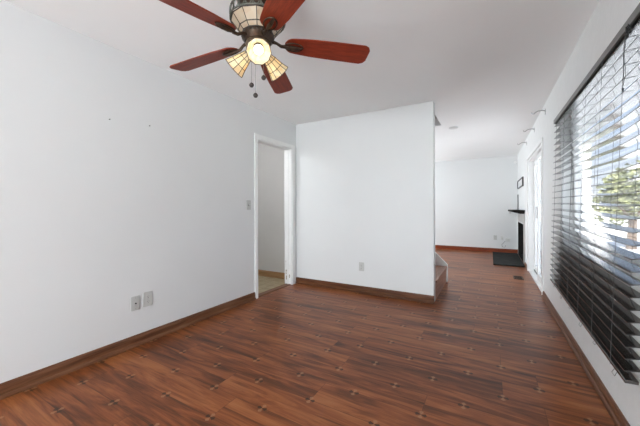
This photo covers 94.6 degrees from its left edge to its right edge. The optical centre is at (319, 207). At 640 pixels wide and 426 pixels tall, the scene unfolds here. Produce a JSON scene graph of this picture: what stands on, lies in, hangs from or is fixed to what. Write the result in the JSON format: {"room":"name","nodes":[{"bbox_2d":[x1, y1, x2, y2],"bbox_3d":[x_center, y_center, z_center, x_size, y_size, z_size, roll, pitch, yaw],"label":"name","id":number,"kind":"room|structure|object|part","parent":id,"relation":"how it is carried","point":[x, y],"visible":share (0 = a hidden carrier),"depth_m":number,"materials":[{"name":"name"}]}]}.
{"room":"empty living room","nodes":[
{"label":"empty living room","id":0,"kind":"room"},
{"bbox_2d":[0,0,296,382],"bbox_3d":[-2.575,-0.056,0.841,0.115,2.440,8.888,0,0,30],"label":"wall","id":1,"kind":"structure","parent":0,"point":[98,213],"depth_m":2.30,"materials":[{"name":"white paint"}]},
{"bbox_2d":[0,292,255,399],"bbox_3d":[-2.773,1.120,0.349,0.026,0.090,7.833,0,0,30],"label":"baseboard","id":2,"kind":"structure","parent":1,"relation":"attached to","point":[14,386],"depth_m":2.28,"materials":[{"name":"brown wood"}]},
{"bbox_2d":[131,295,139,310],"bbox_3d":[-1.551,0.803,2.485,0.014,0.118,0.074,0,0,30],"label":"jack plate","id":3,"kind":"object","parent":1,"relation":"attached to","point":[135,301],"visible":1,"depth_m":2.48,"materials":[{"name":"grey plastic"}]},
{"bbox_2d":[143,291,152,306],"bbox_3d":[-1.501,0.794,2.578,0.008,0.125,0.080,0,0,30],"label":"power outlet","id":4,"kind":"object","parent":1,"relation":"attached to","point":[147,296],"visible":1,"depth_m":2.57,"materials":[{"name":"grey plastic"}]},
{"bbox_2d":[246,200,250,209],"bbox_3d":[-0.879,-0.035,3.654,0.018,0.118,0.074,0,0,30],"label":"light switch","id":5,"kind":"object","parent":1,"relation":"attached to","point":[248,202],"visible":1,"depth_m":3.65,"materials":[{"name":"grey plastic"}]},
{"bbox_2d":[254,133,294,298],"bbox_3d":[-0.660,0.104,4.162,0.139,2.105,0.887,0,0,30],"label":"door frame","id":6,"kind":"structure","parent":1,"relation":"in","point":[289,153],"depth_m":4.45,"materials":[{"name":"white wood"}]},
{"bbox_2d":[258,284,290,297],"bbox_3d":[-0.664,1.155,4.154,0.113,0.011,0.731,0,0,30],"label":"trim","id":7,"kind":"structure","parent":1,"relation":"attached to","point":[283,285],"depth_m":4.13,"materials":[{"name":"brown wood"}]},
{"bbox_2d":[258,143,284,272],"bbox_3d":[-0.941,-0.062,5.088,1.291,2.440,0.100,0,0,30],"label":"wall","id":8,"kind":"structure","parent":0,"point":[271,218],"depth_m":4.96,"materials":[{"name":"grey paint"}]},
{"bbox_2d":[258,269,284,278],"bbox_3d":[-0.925,1.111,5.009,1.191,0.095,0.026,0,0,30],"label":"baseboard","id":9,"kind":"structure","parent":8,"relation":"attached to","point":[273,274],"depth_m":4.94,"materials":[{"name":"brown wood"}]},
{"bbox_2d":[4,0,599,161],"bbox_3d":[-0.459,-1.344,2.471,4.746,0.120,14.070,0,0,30],"label":"ceiling","id":10,"kind":"structure","parent":0,"point":[485,66],"depth_m":2.45,"materials":[{"name":"white paint"}]},
{"bbox_2d":[159,0,369,97],"bbox_3d":[-0.391,-0.949,1.682,1.243,0.671,1.267,0,0,30],"label":"ceiling fan","id":11,"kind":"object","parent":10,"relation":"hanging from","point":[258,23],"visible":1,"depth_m":1.64,"materials":[{"name":"brown wood"}]},
{"bbox_3d":[-0.624,-0.941,1.381,0.148,0.007,0.507,17,12,41],"label":"blade","id":12,"kind":"part","parent":11,"relation":"part of","materials":[{"name":"brown wood"}]},
{"bbox_3d":[-0.719,-0.925,1.845,0.507,0.007,0.148,-3,12,24],"label":"blade","id":13,"kind":"part","parent":11,"relation":"part of","materials":[{"name":"brown wood"}]},
{"bbox_3d":[-0.470,-0.829,1.699,0.145,0.138,0.123,0,0,30],"label":"lamp shade","id":14,"kind":"part","parent":11,"relation":"part of","materials":[{"name":"beige glass"}]},
{"bbox_3d":[-0.352,-1.019,1.678,0.293,0.070,0.293,0,0,30],"label":"lamp shade","id":15,"kind":"part","parent":11,"relation":"part of","materials":[{"name":"beige glass"}]},
{"bbox_3d":[-0.313,-0.830,1.561,0.119,0.138,0.143,0,0,9],"label":"lamp shade","id":16,"kind":"part","parent":11,"relation":"part of","materials":[{"name":"beige glass"}]},
{"bbox_3d":[-0.327,-0.849,1.582,0.050,0.064,0.070,0,0,4],"label":"bulb","id":17,"kind":"part","parent":11,"relation":"part of","materials":[{"name":"white glass"}]},
{"bbox_3d":[-0.261,-0.830,1.757,0.124,0.138,0.146,0,0,30],"label":"lamp shade","id":18,"kind":"part","parent":11,"relation":"part of","materials":[{"name":"beige glass"}]},
{"bbox_3d":[-0.307,-0.925,2.079,0.148,0.007,0.507,-13,-4,6],"label":"blade","id":19,"kind":"part","parent":11,"relation":"part of","materials":[{"name":"brown wood"}]},
{"bbox_3d":[-0.153,-0.942,1.327,0.148,0.007,0.507,15,-7,-29],"label":"blade","id":20,"kind":"part","parent":11,"relation":"part of","materials":[{"name":"brown wood"}]},
{"bbox_3d":[0.043,-0.937,1.759,0.507,0.007,0.148,1,-13,-12],"label":"blade","id":21,"kind":"part","parent":11,"relation":"part of","materials":[{"name":"brown wood"}]},
{"bbox_2d":[0,249,615,425],"bbox_3d":[-0.450,1.196,2.471,4.746,0.080,14.070,0,0,30],"label":"floor","id":22,"kind":"structure","parent":0,"point":[489,350],"depth_m":2.11,"materials":[{"name":"brown wood"}]},
{"bbox_2d":[435,252,447,299],"bbox_3d":[0.839,0.006,4.627,2.021,2.290,1.074,0,0,30],"label":"staircase","id":23,"kind":"structure","parent":22,"relation":"on","point":[441,267],"depth_m":4.31,"materials":[{"name":"brown wood"}]},
{"bbox_2d":[493,252,524,266],"bbox_3d":[4.143,1.125,6.560,0.522,0.028,1.820,0,0,30],"label":"hearth slab","id":24,"kind":"object","parent":22,"relation":"on","point":[499,258],"visible":1,"depth_m":6.36,"materials":[{"name":"grey stone"}]},
{"bbox_2d":[508,210,524,262],"bbox_3d":[4.624,0.599,6.501,0.750,1.115,1.760,0,0,30],"label":"fireplace","id":25,"kind":"object","parent":22,"relation":"on","point":[521,213],"visible":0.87,"depth_m":6.85,"materials":[{"name":"grey stone"}]},
{"bbox_2d":[508,210,524,213],"bbox_3d":[4.363,0.080,6.592,0.210,0.075,1.660,0,0,30],"label":"mantel shelf","id":26,"kind":"object","parent":25,"relation":"attached to","point":[515,211],"depth_m":5.89,"materials":[{"name":"black wood"}]},
{"bbox_2d":[513,276,523,279],"bbox_3d":[3.235,1.139,4.821,0.137,0.006,0.260,0,0,30],"label":"floor vent","id":27,"kind":"object","parent":22,"relation":"in","point":[514,277],"visible":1,"depth_m":4.82,"materials":[{"name":"brown metal"}]},
{"bbox_2d":[296,101,434,301],"bbox_3d":[0.530,-0.068,4.112,2.004,2.440,0.120,0,0,30],"label":"wall","id":28,"kind":"structure","parent":0,"point":[365,182],"depth_m":3.95,"materials":[{"name":"white paint"}]},
{"bbox_2d":[359,262,363,270],"bbox_3d":[0.565,0.799,4.020,0.074,0.118,0.008,0,0,30],"label":"power outlet","id":29,"kind":"object","parent":28,"relation":"attached to","point":[361,264],"visible":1,"depth_m":4.02,"materials":[{"name":"grey plastic"}]},
{"bbox_2d":[296,277,433,303],"bbox_3d":[0.500,1.108,4.048,2.008,0.090,0.026,0,0,30],"label":"baseboard","id":30,"kind":"structure","parent":28,"relation":"attached to","point":[326,284],"depth_m":3.95,"materials":[{"name":"brown wood"}]},
{"bbox_2d":[435,156,517,248],"bbox_3d":[3.148,-0.077,8.446,4.466,2.440,0.120,0,0,30],"label":"wall","id":31,"kind":"structure","parent":0,"point":[474,198],"depth_m":7.80,"materials":[{"name":"white paint"}]},
{"bbox_2d":[435,245,517,253],"bbox_3d":[3.103,1.093,8.390,4.196,0.100,0.026,0,0,30],"label":"baseboard","id":32,"kind":"structure","parent":31,"relation":"attached to","point":[436,246],"depth_m":7.79,"materials":[{"name":"brown wood"}]},
{"bbox_2d":[518,0,639,425],"bbox_3d":[1.537,-0.071,1.325,0.150,2.440,13.830,0,0,30],"label":"wall","id":33,"kind":"structure","parent":0,"point":[609,16],"depth_m":2.48,"materials":[{"name":"white paint"}]},
{"bbox_2d":[517,176,523,188],"bbox_3d":[4.471,-0.547,6.598,0.025,0.190,1.300,0,0,30],"label":"picture frame","id":34,"kind":"object","parent":33,"relation":"attached to","point":[520,183],"visible":1,"depth_m":6.50,"materials":[{"name":"black paint"}]},
{"bbox_2d":[527,137,543,294],"bbox_3d":[3.395,0.112,4.565,0.166,2.060,1.820,0,0,30],"label":"door","id":35,"kind":"structure","parent":33,"relation":"in","point":[535,239],"depth_m":5.01,"materials":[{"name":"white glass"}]},
{"bbox_3d":[3.615,0.143,4.877,0.035,1.921,0.860,0,0,30],"label":"sliding panel","id":36,"kind":"part","parent":35,"relation":"part of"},
{"bbox_3d":[3.615,0.131,4.877,0.005,1.746,0.710,0,0,30],"label":"pane","id":37,"kind":"part","parent":35,"relation":"part of","materials":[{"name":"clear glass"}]},
{"bbox_3d":[3.183,0.145,4.226,0.035,1.921,0.820,0,0,30],"label":"sliding panel","id":38,"kind":"part","parent":35,"relation":"part of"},
{"bbox_3d":[3.183,0.132,4.226,0.005,1.746,0.670,0,0,30],"label":"pane","id":39,"kind":"part","parent":35,"relation":"part of","materials":[{"name":"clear glass"}]},
{"bbox_2d":[541,291,629,425],"bbox_3d":[0.442,1.115,-0.408,0.026,0.075,9.730,0,0,30],"label":"baseboard","id":40,"kind":"structure","parent":33,"relation":"attached to","point":[615,413],"depth_m":1.97,"materials":[{"name":"brown wood"}]},
{"bbox_2d":[573,77,639,265],"bbox_3d":[1.918,-0.243,1.918,0.050,1.100,2.000,0,0,30],"label":"window","id":41,"kind":"structure","parent":33,"relation":"in","point":[627,187],"depth_m":1.98,"materials":[{"name":"clear glass"}]},
{"bbox_2d":[550,3,639,384],"bbox_3d":[1.846,0.010,2.093,0.081,1.696,2.230,0,0,30],"label":"window blind","id":42,"kind":"object","parent":41,"relation":"attached to","point":[603,304],"visible":1,"depth_m":1.66,"materials":[{"name":"black paint"}]},
{"bbox_3d":[1.922,0.771,2.207,0.048,0.079,1.960,0,0,30],"label":"rail","id":43,"kind":"part","parent":42,"relation":"part of","materials":[{"name":"black plastic"}]},
{"bbox_3d":[1.351,-0.671,1.306,0.013,0.260,0.098,0,0,30],"label":"lift cord","id":44,"kind":"part","parent":42,"relation":"part of","materials":[{"name":"white fabric"}]}
]}

